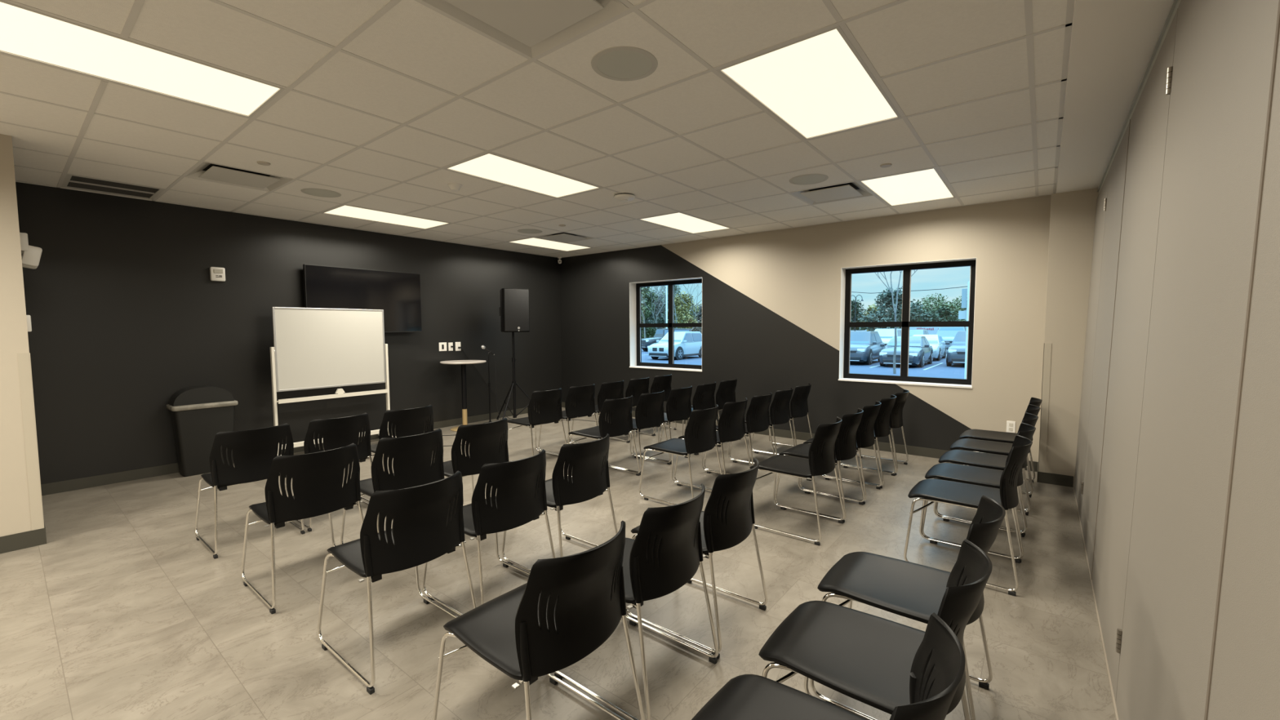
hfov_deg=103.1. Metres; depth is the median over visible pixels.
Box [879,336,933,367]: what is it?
car
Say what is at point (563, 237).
ceiling vent
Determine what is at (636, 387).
chair
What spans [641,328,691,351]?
car
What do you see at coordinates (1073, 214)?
wall column
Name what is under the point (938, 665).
chair
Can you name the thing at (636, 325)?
window
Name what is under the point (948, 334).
car
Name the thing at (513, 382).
speaker stand
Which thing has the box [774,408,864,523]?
chair
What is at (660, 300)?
bare tree
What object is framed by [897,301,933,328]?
leafy tree
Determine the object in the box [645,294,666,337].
leafy tree
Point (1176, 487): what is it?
wall
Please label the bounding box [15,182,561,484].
wall
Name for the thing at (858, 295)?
lamp post
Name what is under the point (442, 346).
wall plate
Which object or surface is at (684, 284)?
bare tree
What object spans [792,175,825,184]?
grille
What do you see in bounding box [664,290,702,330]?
leafy tree
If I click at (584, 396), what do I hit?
chair
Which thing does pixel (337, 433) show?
chair
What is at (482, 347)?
microphone
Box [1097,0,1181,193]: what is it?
trim
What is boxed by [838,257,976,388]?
window
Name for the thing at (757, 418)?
chair
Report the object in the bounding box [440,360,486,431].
table
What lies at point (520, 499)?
chair
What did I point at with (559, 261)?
security camera
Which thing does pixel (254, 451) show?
chair
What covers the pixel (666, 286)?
light pole
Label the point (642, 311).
bare tree
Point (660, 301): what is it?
leafy tree
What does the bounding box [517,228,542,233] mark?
ceiling speaker
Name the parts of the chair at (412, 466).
frame, seat, backrest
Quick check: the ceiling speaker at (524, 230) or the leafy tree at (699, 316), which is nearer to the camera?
the ceiling speaker at (524, 230)
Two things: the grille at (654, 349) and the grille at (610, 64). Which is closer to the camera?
the grille at (610, 64)
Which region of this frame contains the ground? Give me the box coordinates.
[641,349,964,378]
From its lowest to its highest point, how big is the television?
0.800 m
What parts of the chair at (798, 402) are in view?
frame, frame, backrest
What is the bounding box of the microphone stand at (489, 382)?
[483,351,491,423]
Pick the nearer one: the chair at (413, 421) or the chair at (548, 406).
the chair at (413, 421)
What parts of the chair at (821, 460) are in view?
seat, frame, frame, backrest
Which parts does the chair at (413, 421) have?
frame, seat, backrest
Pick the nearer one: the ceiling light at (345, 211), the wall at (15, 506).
the wall at (15, 506)
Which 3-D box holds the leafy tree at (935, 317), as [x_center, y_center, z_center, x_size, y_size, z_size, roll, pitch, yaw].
[38.675,-4.508,67.984,7.128,4.930,5.698,0,4,-1]
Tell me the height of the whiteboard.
1.689 m
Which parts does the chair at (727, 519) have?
seat, frame, frame, backrest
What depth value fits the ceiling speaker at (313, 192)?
4.69 m
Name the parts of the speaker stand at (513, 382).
leg, leg, leg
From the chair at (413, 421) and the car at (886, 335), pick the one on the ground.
the car at (886, 335)
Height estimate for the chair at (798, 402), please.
0.800 m
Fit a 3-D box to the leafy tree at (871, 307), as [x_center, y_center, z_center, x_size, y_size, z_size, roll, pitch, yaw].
[32.520,-4.981,70.461,4.361,5.570,4.210,1,4,17]
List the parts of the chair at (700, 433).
frame, seat, frame, backrest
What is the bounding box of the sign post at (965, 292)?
[958,281,969,378]
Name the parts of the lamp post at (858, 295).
post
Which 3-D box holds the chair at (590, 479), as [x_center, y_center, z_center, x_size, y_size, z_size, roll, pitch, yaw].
[-0.484,0.853,3.154,0.597,0.800,0.505,3,5,38]
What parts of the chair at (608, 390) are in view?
frame, seat, backrest, frame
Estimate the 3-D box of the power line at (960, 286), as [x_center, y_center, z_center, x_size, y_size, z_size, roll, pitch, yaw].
[31.847,-8.113,55.994,28.005,1.016,0.066,3,5,38]
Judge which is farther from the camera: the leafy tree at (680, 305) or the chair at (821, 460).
the leafy tree at (680, 305)
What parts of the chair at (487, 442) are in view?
seat, frame, backrest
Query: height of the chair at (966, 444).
0.800 m
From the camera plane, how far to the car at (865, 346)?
26.39 m
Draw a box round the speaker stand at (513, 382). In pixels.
[496,332,534,419]
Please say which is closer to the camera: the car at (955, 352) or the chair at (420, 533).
the chair at (420, 533)
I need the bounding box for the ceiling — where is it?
[0,0,1066,257]
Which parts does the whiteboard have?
board frame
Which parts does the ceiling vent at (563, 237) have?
plate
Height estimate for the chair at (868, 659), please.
0.800 m
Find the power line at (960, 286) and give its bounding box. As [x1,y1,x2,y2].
[851,286,966,293]
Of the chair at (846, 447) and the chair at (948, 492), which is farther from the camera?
the chair at (846, 447)
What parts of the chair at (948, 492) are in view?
seat, frame, frame, backrest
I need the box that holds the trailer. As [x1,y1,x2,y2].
[909,326,966,334]
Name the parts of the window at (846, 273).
sill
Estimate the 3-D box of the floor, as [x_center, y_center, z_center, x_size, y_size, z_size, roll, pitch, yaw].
[-1.700,1.321,3.131,7.650,0.120,10.050,3,5,38]
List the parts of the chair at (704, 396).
frame, frame, backrest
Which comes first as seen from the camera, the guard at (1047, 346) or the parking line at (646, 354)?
the guard at (1047, 346)
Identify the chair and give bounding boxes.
[195,422,305,558]
[240,443,364,613]
[284,413,373,531]
[317,471,476,694]
[340,428,444,544]
[359,404,434,502]
[422,448,555,615]
[431,520,644,719]
[443,417,509,544]
[502,433,617,572]
[507,387,566,461]
[537,383,597,454]
[554,483,718,719]
[567,395,639,477]
[570,379,629,443]
[608,390,671,475]
[611,377,654,442]
[625,457,768,658]
[632,385,697,464]
[639,404,722,505]
[640,373,676,435]
[659,382,719,454]
[674,397,751,489]
[684,377,740,439]
[691,612,965,719]
[703,391,774,474]
[728,387,795,462]
[749,417,844,545]
[751,382,812,455]
[758,538,992,719]
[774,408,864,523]
[800,400,881,504]
[809,495,1005,719]
[823,394,896,488]
[839,389,909,475]
[903,435,1032,595]
[921,422,1035,562]
[935,412,1038,535]
[950,404,1040,512]
[959,397,1042,496]
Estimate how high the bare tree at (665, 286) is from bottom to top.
8.515 m
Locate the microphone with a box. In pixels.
[480,345,494,355]
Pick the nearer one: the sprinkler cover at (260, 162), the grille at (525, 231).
the sprinkler cover at (260, 162)
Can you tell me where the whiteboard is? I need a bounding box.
[270,306,390,455]
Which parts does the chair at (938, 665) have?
seat, backrest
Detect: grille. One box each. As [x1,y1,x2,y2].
[304,189,337,196]
[520,229,540,233]
[596,50,652,78]
[652,347,663,351]
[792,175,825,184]
[887,354,909,357]
[955,351,964,354]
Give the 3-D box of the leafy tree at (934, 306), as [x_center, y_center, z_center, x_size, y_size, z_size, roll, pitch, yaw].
[44.137,-5.871,75.231,9.599,8.172,10.156,-2,4,-26]
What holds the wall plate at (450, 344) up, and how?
attached to the wall at (122, 303)
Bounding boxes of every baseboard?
[0,527,46,553]
[40,403,562,495]
[561,401,1037,471]
[1036,471,1073,487]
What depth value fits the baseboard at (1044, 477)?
4.64 m
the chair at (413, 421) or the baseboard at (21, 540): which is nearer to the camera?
the baseboard at (21, 540)
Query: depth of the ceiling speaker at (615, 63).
2.41 m
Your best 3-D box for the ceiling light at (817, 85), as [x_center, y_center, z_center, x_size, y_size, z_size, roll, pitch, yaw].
[0.971,-1.466,2.766,0.586,0.060,1.195,3,5,38]
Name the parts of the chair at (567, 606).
frame, seat, backrest, frame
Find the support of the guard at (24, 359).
attached to the wall at (15, 506)
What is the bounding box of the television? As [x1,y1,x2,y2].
[302,264,422,332]
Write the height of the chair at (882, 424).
0.800 m
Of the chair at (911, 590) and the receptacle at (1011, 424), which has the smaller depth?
the chair at (911, 590)
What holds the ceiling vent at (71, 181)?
in the ceiling
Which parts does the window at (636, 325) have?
sill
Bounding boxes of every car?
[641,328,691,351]
[647,331,702,359]
[849,331,884,364]
[874,328,901,346]
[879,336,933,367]
[909,328,928,336]
[912,334,946,360]
[936,326,965,350]
[945,331,965,365]
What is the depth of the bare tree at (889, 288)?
20.75 m
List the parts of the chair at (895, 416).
frame, frame, backrest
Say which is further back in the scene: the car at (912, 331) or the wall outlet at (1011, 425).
the car at (912, 331)
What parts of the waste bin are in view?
lid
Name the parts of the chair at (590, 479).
frame, seat, backrest, frame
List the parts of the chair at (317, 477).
frame, seat, backrest, frame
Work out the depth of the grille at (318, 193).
4.69 m
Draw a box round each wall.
[0,133,31,536]
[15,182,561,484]
[560,195,1051,462]
[1072,0,1279,719]
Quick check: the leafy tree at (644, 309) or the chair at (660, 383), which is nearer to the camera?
the chair at (660, 383)
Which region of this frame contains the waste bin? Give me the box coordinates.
[166,385,238,476]
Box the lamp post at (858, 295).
[853,294,863,331]
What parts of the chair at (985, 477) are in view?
seat, frame, frame, backrest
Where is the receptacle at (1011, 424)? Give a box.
[1008,422,1013,431]
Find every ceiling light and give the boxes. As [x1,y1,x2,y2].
[0,0,284,118]
[322,204,450,229]
[444,152,601,198]
[506,237,592,251]
[639,212,730,234]
[715,26,901,140]
[858,168,955,206]
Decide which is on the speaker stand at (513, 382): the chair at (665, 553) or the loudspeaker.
the loudspeaker
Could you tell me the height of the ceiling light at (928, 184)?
0.060 m
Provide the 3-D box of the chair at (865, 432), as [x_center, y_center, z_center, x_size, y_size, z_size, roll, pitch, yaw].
[1.788,0.757,4.483,0.597,0.800,0.505,3,5,39]
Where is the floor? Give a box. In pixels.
[0,407,1115,719]
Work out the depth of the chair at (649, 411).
5.10 m
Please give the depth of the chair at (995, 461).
3.83 m
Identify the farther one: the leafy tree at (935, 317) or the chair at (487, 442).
the leafy tree at (935, 317)
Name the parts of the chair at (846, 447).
seat, frame, frame, backrest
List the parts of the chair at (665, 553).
frame, seat, backrest, frame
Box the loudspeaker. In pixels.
[499,288,529,332]
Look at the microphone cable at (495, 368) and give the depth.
7.66 m
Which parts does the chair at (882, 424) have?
frame, frame, backrest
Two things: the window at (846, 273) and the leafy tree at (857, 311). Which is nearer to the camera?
the window at (846, 273)
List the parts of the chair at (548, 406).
frame, seat, backrest, frame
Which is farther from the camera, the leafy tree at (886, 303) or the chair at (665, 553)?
the leafy tree at (886, 303)
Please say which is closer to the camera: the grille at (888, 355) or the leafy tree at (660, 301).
the grille at (888, 355)
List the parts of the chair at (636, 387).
backrest, frame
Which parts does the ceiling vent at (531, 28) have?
plate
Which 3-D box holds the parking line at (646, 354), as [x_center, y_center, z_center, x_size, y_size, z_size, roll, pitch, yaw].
[14.109,-0.184,32.381,36.100,0.006,17.000,3,5,38]
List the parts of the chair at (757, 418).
frame, seat, frame, backrest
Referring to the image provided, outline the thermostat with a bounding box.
[26,315,31,331]
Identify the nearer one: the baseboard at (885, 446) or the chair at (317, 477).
the chair at (317, 477)
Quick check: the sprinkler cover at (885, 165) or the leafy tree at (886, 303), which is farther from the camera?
the leafy tree at (886, 303)
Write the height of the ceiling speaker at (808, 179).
0.004 m
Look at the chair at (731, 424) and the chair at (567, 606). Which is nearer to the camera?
the chair at (567, 606)
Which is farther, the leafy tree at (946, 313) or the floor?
the leafy tree at (946, 313)
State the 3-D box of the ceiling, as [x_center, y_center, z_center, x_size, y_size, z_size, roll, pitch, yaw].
[-1.636,-1.569,3.044,7.650,0.249,10.300,3,5,38]
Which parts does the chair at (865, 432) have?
seat, frame, frame, backrest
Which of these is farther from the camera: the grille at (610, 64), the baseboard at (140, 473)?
the baseboard at (140, 473)
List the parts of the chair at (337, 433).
frame, backrest, frame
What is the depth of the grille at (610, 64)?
2.42 m
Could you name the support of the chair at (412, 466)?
on the floor
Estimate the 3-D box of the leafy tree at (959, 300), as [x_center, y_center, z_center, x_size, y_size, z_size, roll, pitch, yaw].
[59.335,-8.288,94.733,7.354,7.925,7.395,-1,4,-5]
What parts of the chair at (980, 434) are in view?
seat, frame, frame, backrest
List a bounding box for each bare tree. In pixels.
[641,311,645,337]
[642,284,684,328]
[642,285,676,331]
[653,285,680,328]
[674,284,702,323]
[875,269,917,373]
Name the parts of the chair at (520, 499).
frame, seat, backrest, frame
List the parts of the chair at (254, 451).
frame, seat, backrest, frame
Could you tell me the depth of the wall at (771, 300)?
6.31 m
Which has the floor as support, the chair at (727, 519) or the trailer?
the chair at (727, 519)
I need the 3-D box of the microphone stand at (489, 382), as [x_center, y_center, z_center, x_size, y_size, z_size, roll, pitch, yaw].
[-2.256,0.419,7.613,0.256,1.113,0.256,3,5,38]
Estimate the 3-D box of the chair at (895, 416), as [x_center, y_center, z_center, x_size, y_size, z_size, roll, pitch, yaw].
[2.452,0.703,5.288,0.597,0.800,0.505,3,5,39]
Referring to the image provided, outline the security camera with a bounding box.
[557,257,561,263]
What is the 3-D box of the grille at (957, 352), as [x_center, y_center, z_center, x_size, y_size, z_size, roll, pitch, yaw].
[15.288,-0.330,23.652,1.001,0.140,0.099,3,5,38]
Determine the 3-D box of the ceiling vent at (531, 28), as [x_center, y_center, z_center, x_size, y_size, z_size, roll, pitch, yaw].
[-0.453,-1.425,1.950,0.586,0.104,0.586,3,5,38]
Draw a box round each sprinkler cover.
[257,160,270,165]
[880,163,892,168]
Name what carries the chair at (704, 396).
on the floor
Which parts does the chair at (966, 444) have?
seat, frame, frame, backrest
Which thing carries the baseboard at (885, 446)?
attached to the wall at (771, 300)
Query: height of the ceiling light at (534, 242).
0.060 m
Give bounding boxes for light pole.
[666,285,667,328]
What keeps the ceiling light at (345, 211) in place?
attached to the ceiling
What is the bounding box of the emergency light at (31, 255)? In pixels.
[19,232,42,269]
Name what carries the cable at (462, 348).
on the floor
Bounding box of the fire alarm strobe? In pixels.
[209,266,225,281]
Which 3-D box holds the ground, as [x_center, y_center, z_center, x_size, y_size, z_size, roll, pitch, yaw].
[10.148,-0.410,37.040,150.000,0.100,57.400,3,5,38]
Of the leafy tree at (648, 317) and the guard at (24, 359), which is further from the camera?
the leafy tree at (648, 317)
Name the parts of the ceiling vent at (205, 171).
plate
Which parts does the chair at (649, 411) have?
frame, seat, backrest, frame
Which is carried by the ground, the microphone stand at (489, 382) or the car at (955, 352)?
the car at (955, 352)
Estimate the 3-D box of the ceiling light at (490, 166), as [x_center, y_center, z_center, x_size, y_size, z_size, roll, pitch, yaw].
[-0.942,-1.553,4.277,0.586,0.060,1.195,3,5,38]
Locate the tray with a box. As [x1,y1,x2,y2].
[276,389,388,404]
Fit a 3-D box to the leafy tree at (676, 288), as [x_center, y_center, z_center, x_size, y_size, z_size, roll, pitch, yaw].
[4.554,-6.571,69.233,4.182,7.956,4.489,1,4,25]
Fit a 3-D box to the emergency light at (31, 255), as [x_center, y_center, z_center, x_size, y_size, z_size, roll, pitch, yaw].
[-4.554,-0.808,3.793,0.300,0.238,0.114,3,5,38]
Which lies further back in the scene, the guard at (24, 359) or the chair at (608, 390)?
the chair at (608, 390)
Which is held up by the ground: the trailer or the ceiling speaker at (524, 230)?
the trailer
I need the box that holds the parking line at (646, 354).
[645,354,942,369]
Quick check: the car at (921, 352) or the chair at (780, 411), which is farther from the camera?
the car at (921, 352)
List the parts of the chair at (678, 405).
frame, seat, frame, backrest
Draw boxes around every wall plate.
[439,342,446,351]
[448,342,453,351]
[455,342,461,351]
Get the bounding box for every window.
[629,277,702,371]
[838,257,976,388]
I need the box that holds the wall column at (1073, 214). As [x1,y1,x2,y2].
[1044,187,1098,485]
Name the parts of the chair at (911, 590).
seat, frame, frame, backrest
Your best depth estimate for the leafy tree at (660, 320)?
61.41 m
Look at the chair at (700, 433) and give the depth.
4.14 m
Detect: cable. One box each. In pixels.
[433,368,500,435]
[462,348,592,421]
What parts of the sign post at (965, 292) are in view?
panel, sign panel, post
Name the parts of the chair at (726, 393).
frame, backrest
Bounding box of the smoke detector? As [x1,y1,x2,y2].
[447,182,462,191]
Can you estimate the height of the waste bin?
0.870 m
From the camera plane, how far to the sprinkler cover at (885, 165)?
3.94 m
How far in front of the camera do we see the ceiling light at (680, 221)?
6.16 m
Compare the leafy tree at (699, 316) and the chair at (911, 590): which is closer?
the chair at (911, 590)
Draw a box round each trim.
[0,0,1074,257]
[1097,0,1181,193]
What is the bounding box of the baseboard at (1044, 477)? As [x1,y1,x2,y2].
[1036,471,1073,487]
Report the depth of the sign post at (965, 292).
18.43 m
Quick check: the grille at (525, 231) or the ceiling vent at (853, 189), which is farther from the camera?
the grille at (525, 231)
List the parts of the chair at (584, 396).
frame, seat, backrest, frame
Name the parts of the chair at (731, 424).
frame, seat, frame, backrest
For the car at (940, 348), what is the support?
on the ground
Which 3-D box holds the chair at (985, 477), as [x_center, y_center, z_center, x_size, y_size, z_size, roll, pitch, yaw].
[2.288,0.822,3.445,0.597,0.800,0.505,3,5,39]
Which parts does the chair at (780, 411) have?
frame, seat, frame, backrest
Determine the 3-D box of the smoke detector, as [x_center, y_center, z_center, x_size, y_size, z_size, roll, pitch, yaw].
[-1.621,-1.509,4.452,0.124,0.050,0.124,3,5,38]
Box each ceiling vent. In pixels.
[61,173,164,199]
[185,162,293,191]
[422,0,629,57]
[535,231,593,242]
[790,182,871,204]
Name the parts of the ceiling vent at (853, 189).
plate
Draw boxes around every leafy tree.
[640,286,657,338]
[641,302,659,337]
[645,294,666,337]
[646,293,668,337]
[653,307,684,328]
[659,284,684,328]
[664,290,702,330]
[691,305,702,333]
[850,299,866,330]
[857,287,920,331]
[860,303,889,331]
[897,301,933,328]
[917,293,966,320]
[917,308,946,321]
[933,306,958,321]
[948,296,967,311]
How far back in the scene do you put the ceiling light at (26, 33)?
2.39 m
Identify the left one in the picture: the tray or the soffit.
the tray
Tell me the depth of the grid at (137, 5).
3.04 m
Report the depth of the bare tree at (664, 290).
51.79 m
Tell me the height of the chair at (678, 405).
0.800 m
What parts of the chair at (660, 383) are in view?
backrest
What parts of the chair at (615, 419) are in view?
seat, frame, backrest, frame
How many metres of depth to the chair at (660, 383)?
6.91 m
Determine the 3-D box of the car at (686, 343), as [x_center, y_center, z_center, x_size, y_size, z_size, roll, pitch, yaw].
[2.455,-0.929,32.031,2.200,1.745,4.630,3,5,37]
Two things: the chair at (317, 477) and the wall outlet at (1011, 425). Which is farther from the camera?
the wall outlet at (1011, 425)
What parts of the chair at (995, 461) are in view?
seat, frame, frame, backrest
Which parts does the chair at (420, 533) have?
frame, seat, backrest, frame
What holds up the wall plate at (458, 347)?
attached to the wall at (122, 303)
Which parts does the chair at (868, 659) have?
frame, seat, frame, backrest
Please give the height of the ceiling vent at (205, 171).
0.104 m
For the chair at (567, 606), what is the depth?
1.55 m
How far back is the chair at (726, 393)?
6.25 m
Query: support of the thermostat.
attached to the wall at (15, 506)
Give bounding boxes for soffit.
[1055,0,1173,193]
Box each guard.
[17,352,44,530]
[1038,342,1051,472]
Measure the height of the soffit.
0.238 m
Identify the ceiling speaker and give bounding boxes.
[300,187,341,197]
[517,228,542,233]
[591,46,657,80]
[789,173,828,185]
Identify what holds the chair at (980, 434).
on the floor
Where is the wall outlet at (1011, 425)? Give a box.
[1006,420,1015,432]
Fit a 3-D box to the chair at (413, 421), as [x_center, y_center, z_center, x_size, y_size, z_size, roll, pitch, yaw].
[-2.080,0.782,4.374,0.597,0.800,0.505,3,5,38]
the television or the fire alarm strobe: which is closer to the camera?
the fire alarm strobe

